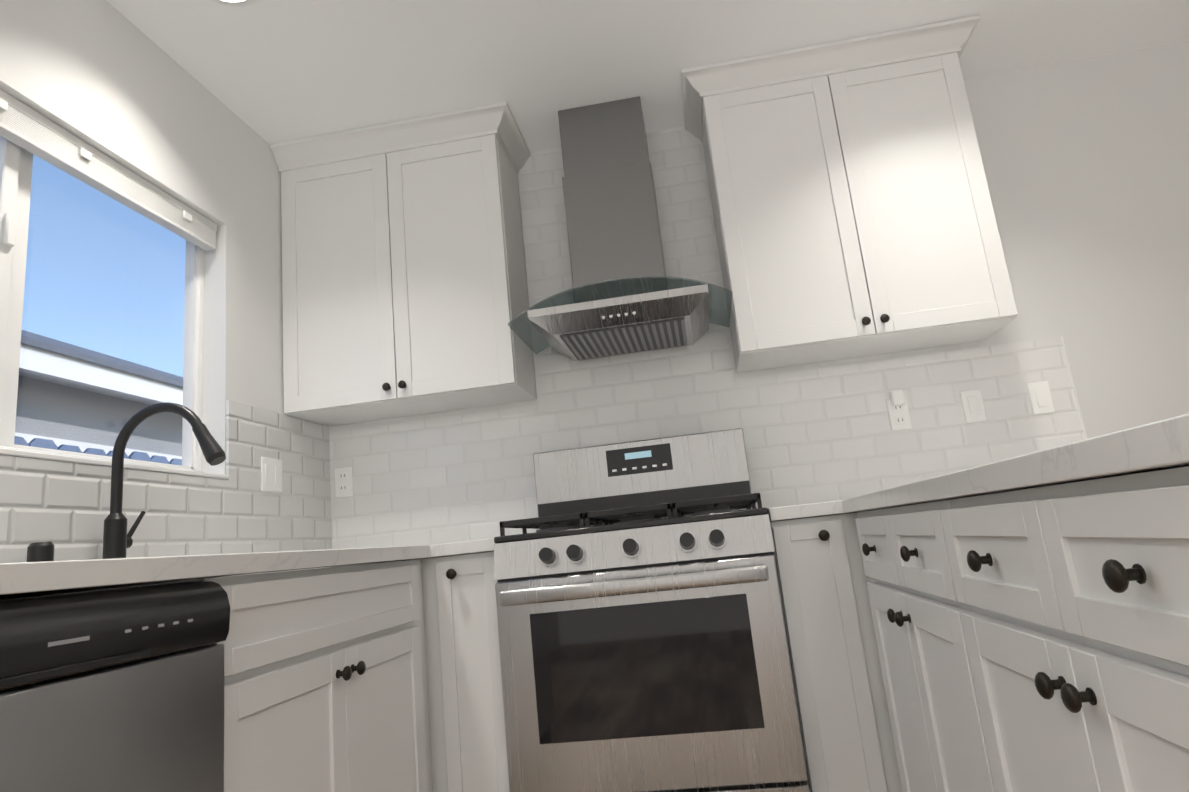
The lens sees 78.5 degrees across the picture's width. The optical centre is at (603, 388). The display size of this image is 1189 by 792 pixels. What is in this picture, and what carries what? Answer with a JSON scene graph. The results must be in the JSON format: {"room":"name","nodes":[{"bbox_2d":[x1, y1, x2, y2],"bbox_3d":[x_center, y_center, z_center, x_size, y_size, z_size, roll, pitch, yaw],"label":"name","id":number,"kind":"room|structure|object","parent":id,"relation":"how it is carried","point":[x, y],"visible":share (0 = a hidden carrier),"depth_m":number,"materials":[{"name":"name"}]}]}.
{"room":"kitchen","nodes":[
{"label":"kitchen","id":0,"kind":"room"},
{"bbox_2d":[0,0,326,474],"bbox_3d":[-1.592,-0.191,0.199,0.150,2.510,5.680,-8,-12,7],"label":"wall","id":1,"kind":"structure","parent":0,"point":[106,78],"depth_m":2.33,"materials":[{"name":"white paint"}]},
{"bbox_2d":[0,136,203,471],"bbox_3d":[-1.439,-0.273,1.697,0.072,0.858,1.458,-8,-12,7],"label":"window","id":2,"kind":"structure","parent":1,"relation":"in","point":[16,165],"depth_m":1.84,"materials":[{"name":"clear glass"}]},
{"bbox_2d":[0,89,216,250],"bbox_3d":[-1.393,-0.346,1.704,0.044,0.716,1.428,-8,-12,7],"label":"window blinds","id":3,"kind":"object","parent":2,"relation":"attached to","point":[27,128],"visible":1,"depth_m":1.99,"materials":[{"name":"white plastic"}]},
{"bbox_2d":[0,448,227,479],"bbox_3d":[-1.333,0.144,1.599,0.088,0.014,1.458,-8,-12,7],"label":"window sill","id":4,"kind":"structure","parent":1,"relation":"attached to","point":[43,456],"depth_m":1.81,"materials":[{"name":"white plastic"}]},
{"bbox_2d":[0,400,331,562],"bbox_3d":[-1.258,0.202,1.845,0.010,0.530,2.212,-8,-12,7],"label":"backsplash","id":5,"kind":"structure","parent":1,"relation":"attached to","point":[63,508],"depth_m":2.13,"materials":[{"name":"tile"}]},
{"bbox_2d":[261,457,281,492],"bbox_3d":[-1.152,0.298,2.530,0.009,0.116,0.120,-8,-12,7],"label":"light switch","id":6,"kind":"object","parent":5,"relation":"attached to","point":[271,474],"visible":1,"depth_m":2.52,"materials":[{"name":"white plastic"}]},
{"bbox_2d":[107,0,1188,152],"bbox_3d":[1.237,-1.850,0.113,6.170,0.100,5.980,-8,-12,7],"label":"ceiling","id":7,"kind":"structure","parent":0,"point":[273,71],"depth_m":2.49,"materials":[{"name":"white paint"}]},
{"bbox_2d":[210,0,257,6],"bbox_3d":[-1.063,-1.140,2.040,0.194,0.006,0.194,-8,-12,7],"label":"recessed light","id":8,"kind":"object","parent":7,"relation":"in","point":[236,3],"visible":1,"depth_m":2.12,"materials":[{"name":"white"}]},
{"bbox_2d":[329,41,1188,438],"bbox_3d":[1.787,-0.021,2.672,6.170,2.510,0.150,-8,-12,7],"label":"wall","id":9,"kind":"structure","parent":0,"point":[1085,163],"depth_m":2.71,"materials":[{"name":"white paint"}]},
{"bbox_2d":[270,101,536,426],"bbox_3d":[-0.747,-0.459,2.849,0.946,1.058,0.391,-8,-12,7],"label":"upper cabinet","id":10,"kind":"object","parent":9,"relation":"attached to","point":[404,287],"visible":1,"depth_m":2.74,"materials":[{"name":"white wood"}]},
{"bbox_2d":[509,96,732,360],"bbox_3d":[0.030,-0.635,2.703,0.766,0.934,0.500,-8,-12,7],"label":"range hood","id":11,"kind":"object","parent":9,"relation":"attached to","point":[626,300],"visible":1,"depth_m":2.66,"materials":[{"name":"silver metal"}]},
{"bbox_2d":[329,127,1086,548],"bbox_3d":[0.236,-0.284,2.866,2.834,1.592,0.012,-8,-12,7],"label":"backsplash","id":12,"kind":"structure","parent":9,"relation":"attached to","point":[821,435],"depth_m":2.81,"materials":[{"name":"tile"}]},
{"bbox_2d":[335,467,352,497],"bbox_3d":[-1.042,0.374,2.914,0.072,0.116,0.008,-8,-12,7],"label":"electrical outlet","id":13,"kind":"object","parent":12,"relation":"attached to","point":[343,482],"visible":1,"depth_m":2.91,"materials":[{"name":"white plastic"}]},
{"bbox_2d":[886,389,911,430],"bbox_3d":[1.075,0.076,2.644,0.072,0.143,0.044,-8,-12,7],"label":"electrical outlet","id":14,"kind":"object","parent":12,"relation":"attached to","point":[898,411],"visible":1,"depth_m":2.65,"materials":[{"name":"white plastic"}]},
{"bbox_2d":[960,389,986,422],"bbox_3d":[1.335,0.061,2.627,0.072,0.116,0.009,-8,-12,7],"label":"light switch","id":15,"kind":"object","parent":12,"relation":"attached to","point":[973,406],"visible":1,"depth_m":2.62,"materials":[{"name":"white plastic"}]},
{"bbox_2d":[1027,381,1054,414],"bbox_3d":[1.562,0.031,2.600,0.072,0.116,0.009,-8,-12,7],"label":"light switch","id":16,"kind":"object","parent":12,"relation":"attached to","point":[1040,396],"visible":1,"depth_m":2.60,"materials":[{"name":"white plastic"}]},
{"bbox_2d":[681,15,1017,372],"bbox_3d":[0.871,-0.672,2.654,1.033,1.058,0.391,-8,-12,7],"label":"upper cabinet","id":17,"kind":"object","parent":9,"relation":"attached to","point":[853,212],"visible":1,"depth_m":2.53,"materials":[{"name":"white wood"}]},
{"bbox_3d":[1.506,0.688,-0.430,6.170,0.100,5.980,-8,-12,7],"label":"floor","id":18,"kind":"structure","parent":0,"visible":0},
{"bbox_2d":[0,581,229,791],"bbox_3d":[-0.918,0.720,0.862,0.632,0.874,0.581,-8,-12,7],"label":"dishwasher","id":19,"kind":"object","parent":18,"relation":"on","point":[116,690],"visible":0.98,"depth_m":0.95,"materials":[{"name":"grey"}]},
{"bbox_2d":[76,559,432,791],"bbox_3d":[-0.842,0.869,1.602,0.690,0.877,0.929,-8,-12,7],"label":"base cabinet","id":20,"kind":"object","parent":18,"relation":"on","point":[325,680],"visible":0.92,"depth_m":1.50,"materials":[{"name":"white wood"}]},
{"bbox_2d":[0,413,1188,599],"bbox_3d":[0.158,0.295,1.615,2.828,0.035,2.240,-8,-12,7],"label":"countertop","id":21,"kind":"structure","parent":20,"relation":"on","point":[1158,445],"depth_m":0.98,"materials":[{"name":"stone"}]},
{"bbox_2d":[26,542,54,561],"bbox_3d":[-1.211,0.370,1.564,0.052,0.078,0.052,-8,-12,7],"label":"air gap cap","id":22,"kind":"object","parent":21,"relation":"on","point":[40,551],"visible":0.4,"depth_m":1.55,"materials":[{"name":"black metal"}]},
{"bbox_2d":[102,402,225,558],"bbox_3d":[-1.068,0.236,1.799,0.316,0.407,0.109,-8,-12,7],"label":"faucet","id":23,"kind":"object","parent":21,"relation":"on","point":[117,541],"visible":0.88,"depth_m":1.78,"materials":[{"name":"black metal"}]},
{"bbox_2d":[421,551,509,791],"bbox_3d":[-0.640,1.011,2.369,0.868,0.877,0.725,-8,-12,7],"label":"base cabinet","id":24,"kind":"object","parent":18,"relation":"on","point":[468,748],"visible":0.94,"depth_m":2.04,"materials":[{"name":"white wood"}]},
{"bbox_2d":[494,428,809,791],"bbox_3d":[0.136,0.720,2.198,0.760,1.213,0.735,-8,-12,7],"label":"stove","id":25,"kind":"object","parent":18,"relation":"on","point":[643,644],"visible":1,"depth_m":1.90,"materials":[{"name":"grey metal"}]},
{"bbox_2d":[770,513,901,791],"bbox_3d":[0.950,0.802,2.177,0.810,0.877,0.725,-8,-12,7],"label":"base cabinet","id":26,"kind":"object","parent":18,"relation":"on","point":[845,724],"visible":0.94,"depth_m":1.91,"materials":[{"name":"white wood"}]},
{"bbox_2d":[855,500,994,791],"bbox_3d":[0.933,0.650,1.459,0.632,0.877,0.785,-8,-12,7],"label":"base cabinet","id":27,"kind":"object","parent":18,"relation":"on","point":[917,608],"visible":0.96,"depth_m":1.41,"materials":[{"name":"white wood"}]},
{"bbox_2d":[940,466,1188,791],"bbox_3d":[0.825,0.504,0.720,0.632,0.877,0.728,-8,-12,7],"label":"base cabinet","id":28,"kind":"object","parent":18,"relation":"on","point":[1075,621],"visible":1,"depth_m":0.78,"materials":[{"name":"white wood"}]},
{"label":"outside","id":29,"kind":"structure","parent":0,"visible":0},
{"bbox_3d":[-7.308,2.728,3.303,12.560,0.100,22.000,-8,-12,7],"label":"ground","id":30,"kind":"structure","parent":29,"visible":0},
{"bbox_2d":[14,436,181,465],"bbox_3d":[-2.541,1.113,2.947,0.069,1.912,9.046,-8,-12,7],"label":"fence","id":31,"kind":"object","parent":30,"relation":"on","point":[134,456],"depth_m":3.59,"materials":[{"name":"paint"}]},
{"bbox_2d":[15,330,182,461],"bbox_3d":[-7.496,0.489,3.774,8.660,4.490,18.000,-8,-12,7],"label":"house","id":32,"kind":"structure","parent":30,"relation":"on","point":[76,394],"depth_m":4.68,"materials":[{"name":"paint"}]}
]}

